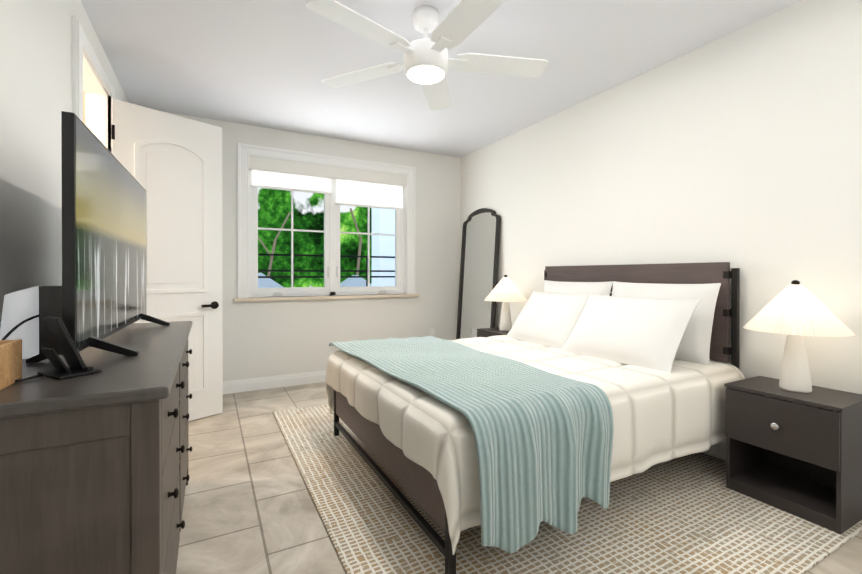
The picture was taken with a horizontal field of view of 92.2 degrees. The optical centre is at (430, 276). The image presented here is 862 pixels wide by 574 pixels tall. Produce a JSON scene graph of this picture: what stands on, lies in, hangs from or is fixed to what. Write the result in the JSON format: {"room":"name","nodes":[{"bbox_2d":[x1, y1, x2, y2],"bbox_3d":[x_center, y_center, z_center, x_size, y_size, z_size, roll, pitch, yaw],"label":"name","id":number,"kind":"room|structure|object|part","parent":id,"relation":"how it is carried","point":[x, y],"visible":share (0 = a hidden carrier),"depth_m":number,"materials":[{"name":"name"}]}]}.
{"room":"bedroom","nodes":[
{"label":"bedroom","id":0,"kind":"room"},
{"bbox_2d":[0,0,127,327],"bbox_3d":[-1.590,-0.172,1.544,0.120,2.654,4.800,0,0,-28],"label":"wall","id":1,"kind":"structure","parent":0,"point":[35,68],"depth_m":1.66,"materials":[{"name":"white paint"}]},
{"bbox_2d":[72,16,114,153],"bbox_3d":[-2.091,-0.089,2.509,0.146,2.480,0.935,0,0,-28],"label":"door frame","id":2,"kind":"structure","parent":1,"relation":"attached to","point":[90,79],"depth_m":2.63,"materials":[{"name":"white wood"}]},
{"bbox_2d":[113,98,222,420],"bbox_3d":[-1.989,-0.048,3.183,0.062,2.377,0.745,0,0,39],"label":"door","id":3,"kind":"structure","parent":1,"relation":"in","point":[171,163],"depth_m":3.23,"materials":[{"name":"white wood"}]},
{"bbox_2d":[111,125,218,308],"bbox_3d":[-2.002,-0.052,3.187,0.664,2.000,0.358,0,0,-28],"label":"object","id":4,"kind":"structure","parent":3,"relation":"attached to","point":[214,305],"depth_m":3.30,"materials":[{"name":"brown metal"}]},
{"bbox_2d":[83,95,84,123],"bbox_3d":[-3.271,-0.179,3.310,1.180,2.654,0.100,0,0,-28],"label":"wall","id":5,"kind":"structure","parent":0,"point":[84,109],"depth_m":3.45,"materials":[{"name":"beige paint"}]},
{"bbox_2d":[162,111,460,381],"bbox_3d":[-1.177,-0.185,4.599,3.730,2.654,0.200,0,0,-28],"label":"wall","id":6,"kind":"structure","parent":0,"point":[270,338],"depth_m":4.55,"materials":[{"name":"white paint"}]},
{"bbox_2d":[223,370,325,393],"bbox_3d":[-1.157,1.083,4.493,3.420,0.120,0.017,0,0,-28],"label":"baseboard","id":7,"kind":"structure","parent":6,"relation":"attached to","point":[235,386],"depth_m":4.24,"materials":[{"name":"white wood"}]},
{"bbox_2d":[237,143,414,297],"bbox_3d":[-1.084,-0.548,4.604,1.940,1.520,0.178,0,0,-28],"label":"window","id":8,"kind":"structure","parent":6,"relation":"in","point":[248,228],"depth_m":4.59,"materials":[{"name":"white wood"}]},
{"bbox_2d":[251,185,402,209],"bbox_3d":[-1.077,-0.860,4.589,1.680,0.135,0.016,0,0,-28],"label":"window shade","id":9,"kind":"object","parent":8,"relation":"attached to","point":[314,191],"visible":0.86,"depth_m":4.52,"materials":[{"name":"white fabric"}]},
{"bbox_2d":[249,156,406,186],"bbox_3d":[-1.070,-1.145,4.575,1.740,0.135,0.087,0,0,-28],"label":"window shade","id":10,"kind":"object","parent":8,"relation":"attached to","point":[298,168],"visible":0.77,"depth_m":4.48,"materials":[{"name":"white fabric"}]},
{"bbox_2d":[233,294,418,301],"bbox_3d":[-1.063,0.230,4.569,2.020,0.035,0.135,0,0,-28],"label":"window sill","id":11,"kind":"structure","parent":6,"relation":"attached to","point":[319,297],"depth_m":4.43,"materials":[{"name":"beige stone"}]},
{"bbox_2d":[430,328,434,336],"bbox_3d":[0.014,0.697,5.123,0.070,0.115,0.006,0,0,-28],"label":"electrical outlet plate","id":12,"kind":"object","parent":6,"relation":"attached to","point":[432,331],"visible":0.27,"depth_m":5.11,"materials":[{"name":"white plastic"}]},
{"bbox_2d":[81,0,800,157],"bbox_3d":[-0.619,-1.561,2.086,5.110,0.120,5.150,0,0,-28],"label":"ceiling","id":13,"kind":"structure","parent":0,"point":[272,64],"depth_m":2.85,"materials":[{"name":"white paint"}]},
{"bbox_2d":[306,0,547,110],"bbox_3d":[-0.007,-1.318,2.328,1.400,0.366,1.340,0,0,-28],"label":"ceiling fan","id":14,"kind":"object","parent":13,"relation":"hanging from","point":[427,62],"visible":1,"depth_m":2.29,"materials":[{"name":"white plastic"}]},
{"bbox_2d":[176,382,861,573],"bbox_3d":[-0.619,1.203,2.097,5.110,0.100,5.150,0,0,-28],"label":"floor","id":15,"kind":"structure","parent":0,"point":[249,506],"depth_m":2.10,"materials":[{"name":"tile"}]},
{"bbox_2d":[0,321,191,573],"bbox_3d":[-1.210,0.705,1.544,0.526,0.900,1.579,0,0,-28],"label":"dresser","id":16,"kind":"object","parent":15,"relation":"on","point":[94,473],"visible":1,"depth_m":0.94,"materials":[{"name":"brown wood"}]},
{"bbox_2d":[0,339,21,389],"bbox_3d":[-1.094,0.181,0.920,0.238,0.150,0.140,0,0,-28],"label":"caddy","id":17,"kind":"object","parent":16,"relation":"on","point":[10,362],"visible":1,"depth_m":0.98,"materials":[{"name":"brown wood"}]},
{"bbox_2d":[0,286,38,358],"bbox_3d":[-1.293,0.142,1.318,0.116,0.225,0.116,0,0,-28],"label":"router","id":18,"kind":"object","parent":16,"relation":"on","point":[20,306],"visible":0.65,"depth_m":1.28,"materials":[{"name":"white"}]},
{"bbox_2d":[1,314,42,382],"bbox_3d":[-1.071,0.175,1.091,0.117,0.163,0.236,0,0,-28],"label":"cord","id":19,"kind":"object","parent":16,"relation":"on","point":[10,332],"visible":0.65,"depth_m":1.08,"materials":[{"name":"black plastic"}]},
{"bbox_2d":[37,316,101,379],"bbox_3d":[-0.952,0.180,1.091,0.120,0.152,0.094,0,0,27],"label":"phone stand","id":20,"kind":"object","parent":16,"relation":"on","point":[67,347],"visible":1,"depth_m":1.07,"materials":[{"name":"black plastic"}]},
{"bbox_2d":[26,111,169,362],"bbox_3d":[-1.267,-0.101,1.677,0.295,0.708,1.190,0,0,-28],"label":"tv","id":21,"kind":"object","parent":16,"relation":"on","point":[96,298],"visible":0.92,"depth_m":1.32,"materials":[{"name":"black plastic"}]},
{"bbox_2d":[456,208,500,338],"bbox_3d":[0.538,0.171,4.872,0.163,1.937,0.740,0,0,-28],"label":"mirror","id":22,"kind":"object","parent":15,"relation":"on","point":[479,263],"visible":0.83,"depth_m":4.87,"materials":[{"name":"grey mirror"}]},
{"bbox_2d":[273,404,861,573],"bbox_3d":[0.404,1.144,2.723,2.345,0.012,2.950,0,0,-28],"label":"rug","id":23,"kind":"object","parent":15,"relation":"on","point":[690,514],"visible":0.44,"depth_m":1.87,"materials":[{"name":"beige fabric"}]},
{"bbox_2d":[477,327,508,336],"bbox_3d":[0.736,0.837,4.169,0.406,0.586,0.472,0,0,-28],"label":"nightstand","id":24,"kind":"object","parent":23,"relation":"on","point":[487,332],"visible":0.1,"depth_m":4.16,"materials":[{"name":"grey"}]},
{"bbox_2d":[485,275,526,330],"bbox_3d":[0.751,0.264,4.176,0.430,0.558,0.430,0,0,-28],"label":"lamp","id":25,"kind":"object","parent":24,"relation":"on","point":[505,291],"visible":0.98,"depth_m":4.11,"materials":[{"name":"white ceramic"}]},
{"bbox_3d":[0.751,0.125,4.175,0.430,0.235,0.430,0,0,-28],"label":"lamp shade","id":26,"kind":"part","parent":25,"relation":"part of","materials":[{"name":"white fabric"}]},
{"bbox_2d":[325,262,744,573],"bbox_3d":[0.568,0.525,2.689,2.098,1.224,1.907,0,0,-28],"label":"bed","id":27,"kind":"object","parent":23,"relation":"on","point":[564,395],"visible":1,"depth_m":2.09,"materials":[{"name":"white fabric"}]},
{"bbox_2d":[329,336,613,552],"bbox_3d":[0.058,0.739,2.419,0.841,0.535,1.914,0,0,-28],"label":"blanket","id":28,"kind":"object","parent":27,"relation":"on","point":[524,444],"depth_m":1.66,"materials":[{"name":"fabric"}]},
{"bbox_2d":[724,376,861,534],"bbox_3d":[1.839,0.858,2.106,0.406,0.562,0.472,0,0,-28],"label":"nightstand","id":29,"kind":"object","parent":23,"relation":"on","point":[800,460],"visible":1,"depth_m":2.02,"materials":[{"name":"grey wood"}]},
{"bbox_3d":[1.672,0.728,2.016,0.028,0.038,0.038,0,0,-28],"label":"knob","id":30,"kind":"part","parent":29,"relation":"part of","materials":[{"name":"silver metal"}]},
{"bbox_2d":[743,280,855,392],"bbox_3d":[1.855,0.298,2.112,0.430,0.558,0.430,0,0,-28],"label":"lamp","id":31,"kind":"object","parent":29,"relation":"on","point":[796,311],"visible":1,"depth_m":2.06,"materials":[{"name":"white ceramic"}]},
{"bbox_3d":[1.855,0.159,2.111,0.430,0.235,0.430,0,0,-28],"label":"lamp shade","id":32,"kind":"part","parent":31,"relation":"part of","materials":[{"name":"white fabric"}]},
{"bbox_2d":[461,0,861,411],"bbox_3d":[1.615,-0.179,3.173,0.150,2.654,4.950,0,0,-28],"label":"wall","id":33,"kind":"structure","parent":0,"point":[741,148],"depth_m":2.58,"materials":[{"name":"white paint"}]},
{"bbox_2d":[702,441,726,460],"bbox_3d":[1.506,1.088,3.205,0.017,0.120,4.800,0,0,-28],"label":"baseboard","id":34,"kind":"structure","parent":33,"relation":"attached to","point":[718,450],"depth_m":2.62,"materials":[{"name":"white wood"}]},
{"label":"outside","id":35,"kind":"structure","parent":0,"visible":0},
{"bbox_2d":[258,273,371,287],"bbox_3d":[-2.575,1.025,8.631,3.144,2.200,0.527,0,0,-22],"label":"roofs","id":36,"kind":"structure","parent":35,"point":[271,283],"depth_m":8.67,"materials":[{"name":"blue"}]},
{"bbox_2d":[258,188,371,287],"bbox_3d":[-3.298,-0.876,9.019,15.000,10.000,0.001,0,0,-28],"label":"trees","id":37,"kind":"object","parent":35,"point":[274,207],"depth_m":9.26,"materials":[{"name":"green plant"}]},
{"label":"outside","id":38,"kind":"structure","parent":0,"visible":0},
{"bbox_2d":[258,212,290,275],"bbox_3d":[-3.414,-0.227,8.818,0.828,2.312,0.050,0,0,-28],"label":"trunk","id":39,"kind":"object","parent":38,"point":[282,226],"depth_m":8.81,"materials":[{"name":"brown"}]},
{"bbox_2d":[258,253,394,286],"bbox_3d":[-1.418,0.927,5.510,7.000,2.422,0.025,0,0,-28],"label":"railing","id":40,"kind":"object","parent":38,"point":[366,270],"depth_m":5.46,"materials":[{"name":"black metal"}]},
{"bbox_2d":[350,208,361,274],"bbox_3d":[-1.757,-0.231,9.704,0.294,2.709,0.050,0,0,-28],"label":"trunk","id":41,"kind":"object","parent":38,"point":[360,240],"depth_m":9.71,"materials":[{"name":"brown"}]},
{"bbox_2d":[372,208,394,285],"bbox_3d":[0.035,-0.368,6.976,2.050,5.000,0.350,0,0,-28],"label":"column","id":42,"kind":"structure","parent":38,"point":[383,221],"depth_m":6.41,"materials":[{"name":"blue"}]}
]}

